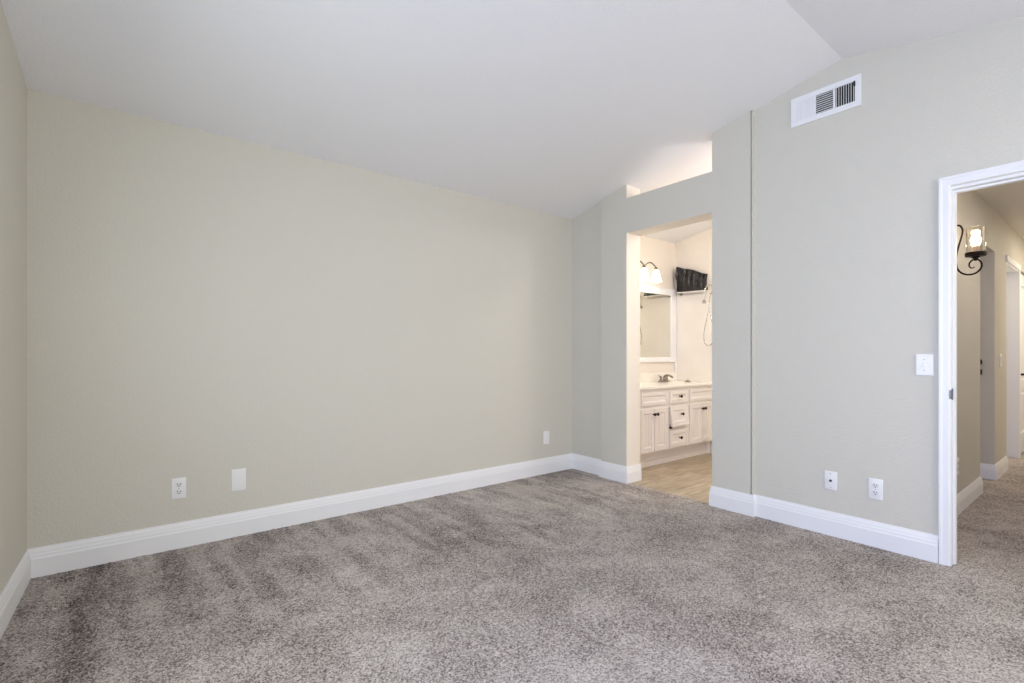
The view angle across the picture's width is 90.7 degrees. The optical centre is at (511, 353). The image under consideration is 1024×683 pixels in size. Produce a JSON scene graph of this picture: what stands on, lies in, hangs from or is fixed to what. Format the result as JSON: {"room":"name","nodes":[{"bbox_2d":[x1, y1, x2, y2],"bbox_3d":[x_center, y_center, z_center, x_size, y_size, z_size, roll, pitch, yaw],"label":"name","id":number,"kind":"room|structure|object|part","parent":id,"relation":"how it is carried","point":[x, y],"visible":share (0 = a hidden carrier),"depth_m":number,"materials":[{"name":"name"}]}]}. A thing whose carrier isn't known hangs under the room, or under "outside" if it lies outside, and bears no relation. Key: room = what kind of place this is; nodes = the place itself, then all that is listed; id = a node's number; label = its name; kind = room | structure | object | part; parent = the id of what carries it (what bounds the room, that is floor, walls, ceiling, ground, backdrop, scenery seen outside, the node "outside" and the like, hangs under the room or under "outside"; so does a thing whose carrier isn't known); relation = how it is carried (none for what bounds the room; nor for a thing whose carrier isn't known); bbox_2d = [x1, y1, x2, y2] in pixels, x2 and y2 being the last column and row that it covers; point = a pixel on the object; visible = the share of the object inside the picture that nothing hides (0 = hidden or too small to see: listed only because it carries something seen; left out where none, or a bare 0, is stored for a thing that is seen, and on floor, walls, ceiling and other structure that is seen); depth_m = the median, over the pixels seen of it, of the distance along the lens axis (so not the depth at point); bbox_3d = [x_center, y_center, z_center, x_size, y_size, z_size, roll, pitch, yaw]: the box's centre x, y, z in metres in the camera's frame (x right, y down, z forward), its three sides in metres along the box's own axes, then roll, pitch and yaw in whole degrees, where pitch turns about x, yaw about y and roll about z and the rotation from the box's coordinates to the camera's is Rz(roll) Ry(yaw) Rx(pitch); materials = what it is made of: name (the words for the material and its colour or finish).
{"room":"empty bedroom","nodes":[
{"label":"empty bedroom","id":0,"kind":"room"},
{"bbox_2d":[0,0,26,593],"bbox_3d":[-1.081,-0.332,0.578,0.120,3.024,4.984,0,0,-36],"label":"wall","id":1,"kind":"structure","parent":0,"point":[13,89],"depth_m":2.26,"materials":[{"name":"beige paint"}]},
{"bbox_2d":[0,550,30,639],"bbox_3d":[-1.024,1.056,0.616,0.016,0.148,4.765,0,0,-36],"label":"baseboard","id":2,"kind":"structure","parent":1,"relation":"attached to","point":[10,597],"depth_m":2.23,"materials":[{"name":"white"}]},
{"bbox_2d":[27,89,674,548],"bbox_3d":[-0.272,-0.092,4.378,5.916,2.545,0.135,0,0,-39],"label":"wall","id":3,"kind":"structure","parent":0,"point":[203,306],"depth_m":3.22,"materials":[{"name":"beige paint"}]},
{"bbox_2d":[171,477,185,499],"bbox_3d":[-1.940,0.783,2.947,0.073,0.122,0.009,0,0,-39],"label":"power outlet","id":4,"kind":"object","parent":3,"relation":"attached to","point":[178,485],"visible":1,"depth_m":2.94,"materials":[{"name":"white plastic"}]},
{"bbox_2d":[231,468,245,491],"bbox_3d":[-1.698,0.782,3.145,0.082,0.136,0.007,0,0,-39],"label":"blank plate","id":5,"kind":"object","parent":3,"relation":"attached to","point":[238,476],"visible":1,"depth_m":3.14,"materials":[{"name":"white plastic"}]},
{"bbox_2d":[27,453,572,577],"bbox_3d":[-0.917,1.056,3.775,3.914,0.148,0.016,0,0,-39],"label":"baseboard","id":6,"kind":"structure","parent":3,"relation":"attached to","point":[78,554],"depth_m":3.20,"materials":[{"name":"white wood"}]},
{"bbox_2d":[543,431,548,443],"bbox_3d":[0.326,0.790,4.792,0.075,0.125,0.007,0,0,-39],"label":"blank plate","id":7,"kind":"object","parent":3,"relation":"attached to","point":[545,433],"visible":1,"depth_m":4.79,"materials":[{"name":"white plastic"}]},
{"bbox_2d":[640,260,661,282],"bbox_3d":[1.356,-0.913,5.477,0.677,0.227,0.214,0,0,-39],"label":"vanity light","id":8,"kind":"object","parent":3,"relation":"attached to","point":[655,278],"visible":0.51,"depth_m":5.56,"materials":[{"name":"white glass"}]},
{"bbox_3d":[1.428,-0.868,5.478,0.124,0.135,0.124,0,0,-39],"label":"lamp shade","id":9,"kind":"part","parent":8,"relation":"part of","materials":[{"name":"white glass"}]},
{"bbox_3d":[1.599,-0.868,5.617,0.124,0.135,0.124,0,0,-39],"label":"lamp shade","id":10,"kind":"part","parent":8,"relation":"part of","materials":[{"name":"white glass"}]},
{"bbox_2d":[640,285,675,362],"bbox_3d":[1.415,-0.338,5.646,1.422,0.865,0.028,0,0,-39],"label":"vanity mirror","id":11,"kind":"object","parent":3,"relation":"attached to","point":[657,305],"visible":0.48,"depth_m":5.87,"materials":[{"name":"white mirror"}]},
{"bbox_2d":[640,372,675,382],"bbox_3d":[1.359,0.266,5.600,1.576,0.107,0.022,0,0,-39],"label":"backsplash","id":12,"kind":"structure","parent":3,"relation":"attached to","point":[653,376],"depth_m":5.81,"materials":[{"name":"white stone"}]},
{"bbox_2d":[674,294,676,380],"bbox_3d":[1.967,-0.195,6.093,0.022,1.050,0.026,0,0,-39],"label":"trim","id":13,"kind":"structure","parent":3,"relation":"attached to","point":[675,363],"depth_m":6.08,"materials":[{"name":"white wood"}]},
{"bbox_2d":[0,451,1023,682],"bbox_3d":[2.568,1.144,3.546,9.540,0.043,4.770,0,0,-39],"label":"floor","id":14,"kind":"structure","parent":0,"point":[569,575],"depth_m":2.32,"materials":[{"name":"carpet"}]},
{"bbox_2d":[640,385,711,467],"bbox_3d":[1.527,0.739,5.389,1.572,0.782,0.556,0,0,-39],"label":"vanity cabinet","id":15,"kind":"object","parent":14,"relation":"on","point":[676,423],"visible":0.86,"depth_m":5.24,"materials":[{"name":"white paint"}]},
{"bbox_3d":[1.150,0.750,4.798,0.209,0.424,0.018,0,0,-39],"label":"door","id":16,"kind":"part","parent":15,"relation":"part of","materials":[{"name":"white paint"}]},
{"bbox_3d":[1.318,0.750,4.934,0.213,0.424,0.018,0,0,-39],"label":"door","id":17,"kind":"part","parent":15,"relation":"part of","materials":[{"name":"white paint"}]},
{"bbox_3d":[1.491,0.750,5.075,0.221,0.424,0.018,0,0,-39],"label":"door","id":18,"kind":"part","parent":15,"relation":"part of","materials":[{"name":"white paint"}]},
{"bbox_2d":[640,372,711,389],"bbox_3d":[1.517,0.280,5.406,1.576,0.135,0.522,0,0,-39],"label":"countertop","id":19,"kind":"structure","parent":15,"relation":"on","point":[648,381],"depth_m":5.66,"materials":[{"name":"white stone"}]},
{"bbox_2d":[658,374,672,381],"bbox_3d":[1.743,0.274,5.780,0.175,0.090,0.171,0,0,5],"label":"bathroom faucet","id":20,"kind":"object","parent":19,"relation":"on","point":[665,377],"visible":0.99,"depth_m":5.75,"materials":[{"name":"silver metal"}]},
{"bbox_3d":[1.738,0.871,5.276,0.325,0.182,0.018,0,0,-39],"label":"drawer","id":21,"kind":"part","parent":15,"relation":"part of","materials":[{"name":"white paint"}]},
{"bbox_3d":[1.738,0.444,5.276,0.325,0.123,0.018,0,0,-39],"label":"drawer","id":22,"kind":"part","parent":15,"relation":"part of","materials":[{"name":"white paint"}]},
{"bbox_3d":[1.740,0.638,5.255,0.307,0.208,0.018,-2,-6,-39],"label":"drawer","id":23,"kind":"part","parent":15,"relation":"part of","materials":[{"name":"white paint"}]},
{"bbox_3d":[1.991,0.750,5.482,0.248,0.424,0.018,0,0,-39],"label":"door","id":24,"kind":"part","parent":15,"relation":"part of","materials":[{"name":"white paint"}]},
{"bbox_3d":[2.175,0.750,5.632,0.216,0.424,0.018,0,0,-39],"label":"door","id":25,"kind":"part","parent":15,"relation":"part of","materials":[{"name":"white paint"}]},
{"bbox_2d":[1,0,1023,242],"bbox_3d":[2.506,-1.612,3.496,9.900,0.644,5.070,0,0,-39],"label":"ceiling","id":26,"kind":"structure","parent":0,"point":[554,107],"depth_m":2.81,"materials":[{"name":"white paint"}]},
{"bbox_2d":[572,203,600,458],"bbox_3d":[0.752,-0.135,4.938,0.153,2.629,0.524,0,0,-37],"label":"wall","id":27,"kind":"structure","parent":0,"point":[586,227],"depth_m":4.86,"materials":[{"name":"beige paint"}]},
{"bbox_2d":[572,453,600,474],"bbox_3d":[0.719,1.056,4.841,0.016,0.148,0.404,0,0,-37],"label":"baseboard","id":28,"kind":"structure","parent":27,"relation":"attached to","point":[579,462],"depth_m":4.85,"materials":[{"name":"white wood"}]},
{"bbox_2d":[601,110,754,494],"bbox_3d":[1.322,-0.277,4.152,0.191,2.914,1.429,0,0,-37],"label":"wall panel","id":29,"kind":"object","parent":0,"point":[724,195],"visible":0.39,"depth_m":3.75,"materials":[{"name":"beige paint"}]},
{"bbox_2d":[599,461,640,483],"bbox_3d":[0.973,1.056,4.591,0.208,0.148,0.332,0,0,-39],"label":"baseboard","id":30,"kind":"structure","parent":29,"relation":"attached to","point":[611,471],"depth_m":4.49,"materials":[{"name":"white wood"}]},
{"bbox_2d":[675,228,711,295],"bbox_3d":[2.823,-0.332,5.165,0.120,3.024,2.750,0,0,-39],"label":"wall","id":31,"kind":"structure","parent":0,"point":[694,252],"depth_m":5.89,"materials":[{"name":"beige paint"}]},
{"bbox_2d":[677,293,711,453],"bbox_3d":[2.741,0.215,5.163,0.012,1.830,2.450,0,0,-39],"label":"surround","id":32,"kind":"object","parent":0,"point":[694,357],"visible":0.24,"depth_m":5.90,"materials":[{"name":"white tile"}]},
{"bbox_2d":[676,290,711,295],"bbox_3d":[2.140,-0.718,5.824,0.085,0.044,0.529,0,0,-39],"label":"shower rail","id":33,"kind":"object","parent":32,"relation":"attached to","point":[679,293],"visible":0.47,"depth_m":5.86,"materials":[{"name":"white metal"}]},
{"bbox_2d":[675,267,707,291],"bbox_3d":[2.090,-0.886,5.900,0.078,0.312,0.379,0,0,-39],"label":"plastic sheet","id":34,"kind":"object","parent":33,"relation":"on","point":[687,280],"visible":0.98,"depth_m":5.89,"materials":[{"name":"black plastic"}]},
{"bbox_2d":[702,284,711,345],"bbox_3d":[2.200,-0.435,5.665,0.044,0.694,0.150,0,0,-39],"label":"shower","id":35,"kind":"object","parent":32,"relation":"attached to","point":[704,301],"visible":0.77,"depth_m":5.67,"materials":[{"name":"silver metal"}]},
{"bbox_2d":[755,16,1023,566],"bbox_3d":[2.650,-0.332,2.363,0.095,3.024,3.036,0,0,-37],"label":"wall","id":36,"kind":"structure","parent":0,"point":[847,201],"depth_m":3.01,"materials":[{"name":"beige paint"}]},
{"bbox_2d":[709,486,938,563],"bbox_3d":[1.952,1.056,3.308,0.207,0.148,1.342,0,0,-37],"label":"baseboard","id":37,"kind":"structure","parent":36,"relation":"attached to","point":[908,542],"depth_m":3.13,"materials":[{"name":"white"}]},
{"bbox_2d":[791,73,861,127],"bbox_3d":[1.961,-1.583,3.178,0.020,0.187,0.402,0,0,-37],"label":"air vent","id":38,"kind":"object","parent":36,"relation":"in","point":[845,94],"visible":1,"depth_m":3.17,"materials":[{"name":"white metal"}]},
{"bbox_2d":[825,470,836,490],"bbox_3d":[1.983,0.789,3.151,0.017,0.116,0.072,0,0,-37],"label":"plate","id":39,"kind":"object","parent":36,"relation":"attached to","point":[830,477],"visible":1,"depth_m":3.15,"materials":[{"name":"white plastic"}]},
{"bbox_2d":[868,478,882,500],"bbox_3d":[2.130,0.792,2.964,0.009,0.122,0.073,0,0,-37],"label":"power outlet","id":40,"kind":"object","parent":36,"relation":"attached to","point":[875,486],"visible":1,"depth_m":2.96,"materials":[{"name":"white plastic"}]},
{"bbox_2d":[915,354,933,375],"bbox_3d":[2.263,0.060,2.779,0.019,0.120,0.080,0,0,-37],"label":"light switch","id":41,"kind":"object","parent":36,"relation":"attached to","point":[924,363],"visible":1,"depth_m":2.78,"materials":[{"name":"white plastic"}]},
{"bbox_2d":[939,160,1023,566],"bbox_3d":[2.600,0.093,2.414,0.115,2.074,0.860,0,0,-37],"label":"door frame","id":42,"kind":"structure","parent":36,"relation":"in","point":[947,194],"depth_m":2.70,"materials":[{"name":"white wood"}]},
{"bbox_3d":[2.344,0.215,2.700,0.046,0.060,0.008,0,0,-39],"label":"strike plate","id":43,"kind":"part","parent":42,"relation":"part of","materials":[{"name":"grey metal"}]},
{"bbox_2d":[957,190,1023,493],"bbox_3d":[4.340,-0.070,4.659,5.385,2.500,0.170,0,0,-39],"label":"wall","id":44,"kind":"structure","parent":0,"point":[981,296],"depth_m":4.27,"materials":[{"name":"paint"}]},
{"bbox_2d":[957,457,958,474],"bbox_3d":[3.150,0.793,3.575,0.073,0.122,0.009,0,0,-39],"label":"power outlet","id":45,"kind":"object","parent":44,"relation":"attached to","point":[957,457],"visible":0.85,"depth_m":3.57,"materials":[{"name":"white plastic"}]},
{"bbox_2d":[957,476,982,515],"bbox_3d":[3.033,1.062,3.573,1.933,0.136,0.164,0,0,-39],"label":"baseboard","id":46,"kind":"structure","parent":44,"relation":"attached to","point":[974,490],"depth_m":3.78,"materials":[{"name":"white wood"}]},
{"bbox_2d":[957,225,986,275],"bbox_3d":[3.115,-0.714,3.445,0.112,0.360,0.175,0,0,-39],"label":"wall sconce","id":47,"kind":"object","parent":44,"relation":"attached to","point":[975,240],"visible":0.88,"depth_m":3.41,"materials":[{"name":"black metal"}]},
{"bbox_3d":[3.135,-0.781,3.420,0.055,0.101,0.054,0,0,-39],"label":"bulb","id":48,"kind":"part","parent":47,"relation":"part of","materials":[{"name":"white"}]},
{"bbox_2d":[980,455,1007,479],"bbox_3d":[4.550,1.062,4.795,0.679,0.136,0.144,0,0,-39],"label":"baseboard","id":49,"kind":"structure","parent":44,"relation":"attached to","point":[987,471],"depth_m":4.59,"materials":[{"name":"white wood"}]},
{"bbox_2d":[999,354,1001,366],"bbox_3d":[4.574,0.058,4.733,0.118,0.122,0.011,0,0,-39],"label":"light switch","id":50,"kind":"object","parent":44,"relation":"attached to","point":[1000,355],"visible":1,"depth_m":4.71,"materials":[{"name":"white plastic"}]},
{"bbox_2d":[1006,255,1020,457],"bbox_3d":[5.139,0.083,5.278,0.925,2.095,0.149,0,0,-39],"label":"door","id":51,"kind":"structure","parent":44,"relation":"in","point":[1013,269],"depth_m":5.50,"materials":[{"name":"white wood"}]},
{"bbox_2d":[1021,274,1023,452],"bbox_3d":[5.879,0.110,5.799,0.840,2.020,0.095,0,0,-39],"label":"door","id":52,"kind":"structure","parent":51,"relation":"attached to","point":[1022,276],"depth_m":5.78,"materials":[{"name":"white wood"}]}
]}

